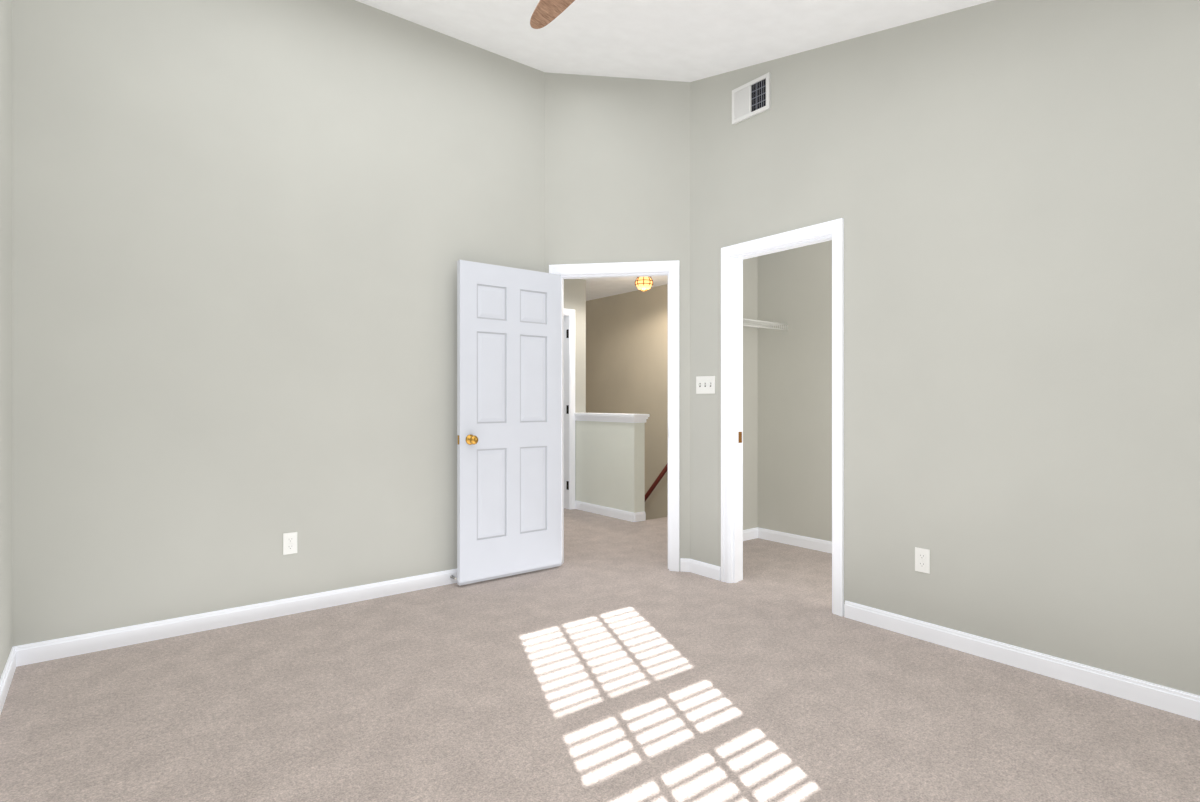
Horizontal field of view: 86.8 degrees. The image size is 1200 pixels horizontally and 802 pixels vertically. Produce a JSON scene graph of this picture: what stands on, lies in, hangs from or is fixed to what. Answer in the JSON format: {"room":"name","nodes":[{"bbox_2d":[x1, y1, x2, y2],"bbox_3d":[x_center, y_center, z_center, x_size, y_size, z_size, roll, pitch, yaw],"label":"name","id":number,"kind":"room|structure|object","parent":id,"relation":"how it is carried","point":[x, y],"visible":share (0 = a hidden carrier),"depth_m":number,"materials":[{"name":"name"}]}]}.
{"room":"empty bedroom","nodes":[
{"label":"empty bedroom","id":0,"kind":"room"},
{"bbox_2d":[0,0,11,677],"bbox_3d":[-2.318,-0.735,2.367,0.115,3.750,8.015,0,0,-38],"label":"wall","id":1,"kind":"structure","parent":0,"point":[5,327],"depth_m":2.54,"materials":[{"name":"paint"}]},
{"bbox_2d":[0,646,19,714],"bbox_3d":[-1.194,1.097,1.034,0.014,0.085,4.300,0,0,-38],"label":"baseboard","id":2,"kind":"structure","parent":1,"relation":"attached to","point":[13,661],"depth_m":2.52,"materials":[{"name":"paint"}]},
{"bbox_2d":[12,0,544,646],"bbox_3d":[-1.534,-0.735,3.571,2.835,3.750,0.115,0,0,-38],"label":"wall","id":3,"kind":"structure","parent":0,"point":[246,234],"depth_m":3.25,"materials":[{"name":"paint"}]},
{"bbox_2d":[19,569,456,665],"bbox_3d":[-1.426,1.097,3.565,2.707,0.085,0.028,0,0,-38],"label":"baseboard","id":4,"kind":"structure","parent":3,"relation":"attached to","point":[31,653],"depth_m":3.18,"materials":[{"name":"paint"}]},
{"bbox_2d":[283,532,296,554],"bbox_3d":[-1.658,0.762,3.395,0.070,0.115,0.007,0,0,-38],"label":"electrical outlet","id":5,"kind":"object","parent":3,"relation":"attached to","point":[290,543],"visible":1,"depth_m":3.39,"materials":[{"name":"plastic"}]},
{"bbox_2d":[564,279,575,500],"bbox_3d":[-0.860,1.270,6.317,1.440,5.740,0.150,0,0,-38],"label":"wall","id":6,"kind":"structure","parent":0,"point":[569,284],"depth_m":6.70,"materials":[{"name":"paint"}]},
{"bbox_2d":[564,308,574,508],"bbox_3d":[-0.654,0.087,6.471,0.895,2.105,0.131,0,0,-38],"label":"door frame","id":7,"kind":"structure","parent":6,"relation":"attached to","point":[569,408],"depth_m":6.69,"materials":[{"name":"paint"}]},
{"bbox_2d":[0,508,1199,801],"bbox_3d":[-0.129,1.240,3.962,5.900,0.200,8.200,0,0,-38],"label":"floor","id":8,"kind":"structure","parent":0,"point":[612,660],"depth_m":2.35,"materials":[{"name":"beige carpet"}]},
{"bbox_2d":[574,279,649,519],"bbox_3d":[-0.474,1.270,7.105,0.200,5.740,2.825,0,0,-38],"label":"wall","id":9,"kind":"structure","parent":0,"point":[621,353],"depth_m":6.80,"materials":[{"name":"paint"}]},
{"bbox_2d":[575,501,636,521],"bbox_3d":[0.033,1.098,6.340,0.014,0.085,0.954,0,0,-38],"label":"baseboard","id":10,"kind":"structure","parent":9,"relation":"attached to","point":[615,513],"depth_m":6.29,"materials":[{"name":"paint"}]},
{"bbox_2d":[545,72,689,570],"bbox_3d":[0.117,-0.735,4.378,1.160,3.750,0.115,0,0,9],"label":"wall","id":11,"kind":"structure","parent":0,"point":[617,169],"depth_m":4.31,"materials":[{"name":"paint"}]},
{"bbox_2d":[549,260,678,570],"bbox_3d":[0.100,0.100,4.381,0.894,2.080,0.147,0,0,9],"label":"door frame","id":12,"kind":"structure","parent":11,"relation":"attached to","point":[670,269],"depth_m":4.26,"materials":[{"name":"paint"}]},
{"bbox_2d":[457,260,560,585],"bbox_3d":[-0.565,0.132,4.116,0.766,1.988,0.167,0,0,-38],"label":"door","id":13,"kind":"structure","parent":12,"relation":"attached to","point":[508,421],"depth_m":4.07,"materials":[{"name":"paint"}]},
{"bbox_2d":[680,558,720,580],"bbox_3d":[0.656,1.097,4.143,0.040,0.085,0.317,0,0,-38],"label":"baseboard","id":14,"kind":"structure","parent":11,"relation":"attached to","point":[686,565],"depth_m":4.15,"materials":[{"name":"paint"}]},
{"bbox_2d":[584,276,667,300],"bbox_3d":[-0.163,-1.350,6.443,2.696,0.100,4.252,0,0,-38],"label":"ceiling","id":15,"kind":"structure","parent":0,"point":[597,288],"depth_m":7.14,"materials":[{"name":"paint"}]},
{"bbox_2d":[635,276,652,290],"bbox_3d":[0.451,-1.214,6.499,0.188,0.173,0.188,0,0,-38],"label":"hall ceiling light","id":16,"kind":"object","parent":15,"relation":"attached to","point":[644,283],"visible":0.9,"depth_m":6.44,"materials":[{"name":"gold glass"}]},
{"bbox_2d":[648,284,667,519],"bbox_3d":[0.652,1.270,7.278,0.115,5.740,3.940,0,0,-38],"label":"wall","id":17,"kind":"structure","parent":0,"point":[658,295],"depth_m":7.17,"materials":[{"name":"paint"}]},
{"bbox_2d":[637,511,645,521],"bbox_3d":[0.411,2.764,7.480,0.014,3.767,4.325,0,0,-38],"label":"baseboard","id":18,"kind":"structure","parent":17,"relation":"attached to","point":[641,516],"depth_m":6.02,"materials":[{"name":"paint"}]},
{"bbox_2d":[645,463,667,500],"bbox_3d":[0.264,1.577,7.609,0.092,2.762,2.595,0,0,-38],"label":"handrail","id":19,"kind":"object","parent":17,"relation":"attached to","point":[656,481],"depth_m":7.08,"materials":[{"name":"brown wood"}]},
{"bbox_2d":[356,0,992,81],"bbox_3d":[0.140,-1.975,2.077,3.800,1.190,4.700,0,0,-38],"label":"ceiling","id":20,"kind":"structure","parent":0,"point":[682,40],"depth_m":3.55,"materials":[{"name":"paint"}]},
{"bbox_2d":[530,0,574,28],"bbox_3d":[0.047,-1.672,2.162,0.945,0.425,0.945,0,0,15],"label":"ceiling fan","id":21,"kind":"object","parent":20,"relation":"hanging from","point":[545,13],"visible":1,"depth_m":2.61,"materials":[{"name":"wood"}]},
{"bbox_2d":[743,240,831,541],"bbox_3d":[1.639,-0.230,4.051,1.256,2.740,2.590,0,0,-38],"label":"wall","id":22,"kind":"structure","parent":0,"point":[787,431],"depth_m":5.05,"materials":[{"name":"paint"}]},
{"bbox_2d":[743,527,757,540],"bbox_3d":[1.035,1.097,5.067,0.695,0.085,0.014,0,0,-38],"label":"baseboard","id":23,"kind":"structure","parent":22,"relation":"attached to","point":[748,534],"depth_m":5.22,"materials":[{"name":"paint"}]},
{"bbox_2d":[743,318,787,330],"bbox_3d":[1.138,-0.462,4.961,0.690,0.308,0.301,0,0,-38],"label":"wire closet shelf","id":24,"kind":"object","parent":22,"relation":"attached to","point":[756,323],"visible":0.65,"depth_m":4.96,"materials":[{"name":"white metal"}]},
{"bbox_2d":[758,527,831,552],"bbox_3d":[2.037,1.097,4.362,0.014,0.085,2.360,0,0,-38],"label":"baseboard","id":25,"kind":"structure","parent":22,"relation":"attached to","point":[793,539],"depth_m":4.99,"materials":[{"name":"paint"}]},
{"bbox_2d":[690,0,1199,695],"bbox_3d":[1.784,-0.735,2.828,0.115,3.750,3.685,0,0,-38],"label":"wall","id":26,"kind":"structure","parent":0,"point":[1008,190],"depth_m":2.76,"materials":[{"name":"paint"}]},
{"bbox_2d":[696,376,714,393],"bbox_3d":[0.683,-0.105,4.128,0.016,0.115,0.163,0,0,-38],"label":"switch plate","id":27,"kind":"object","parent":26,"relation":"attached to","point":[705,384],"visible":1,"depth_m":4.13,"materials":[{"name":"plastic"}]},
{"bbox_2d":[732,72,770,124],"bbox_3d":[0.911,-1.825,3.837,0.015,0.210,0.280,0,0,-38],"label":"air vent","id":28,"kind":"object","parent":26,"relation":"in","point":[752,98],"visible":1,"depth_m":3.83,"materials":[{"name":"white metal"}]},
{"bbox_2d":[721,218,843,615],"bbox_3d":[1.080,0.086,3.727,0.147,2.108,0.836,0,0,-38],"label":"trim","id":29,"kind":"structure","parent":26,"relation":"attached to","point":[733,257],"depth_m":3.97,"materials":[{"name":"paint"}]},
{"bbox_2d":[915,547,929,573],"bbox_3d":[1.543,0.763,3.036,0.007,0.115,0.070,0,0,-38],"label":"electrical outlet","id":30,"kind":"object","parent":26,"relation":"attached to","point":[922,559],"visible":1,"depth_m":3.03,"materials":[{"name":"plastic"}]},
{"bbox_2d":[844,601,1199,720],"bbox_3d":[2.037,1.097,2.400,0.014,0.085,2.410,0,0,-38],"label":"baseboard","id":31,"kind":"structure","parent":26,"relation":"attached to","point":[1175,701],"depth_m":2.65,"materials":[{"name":"paint"}]}
]}

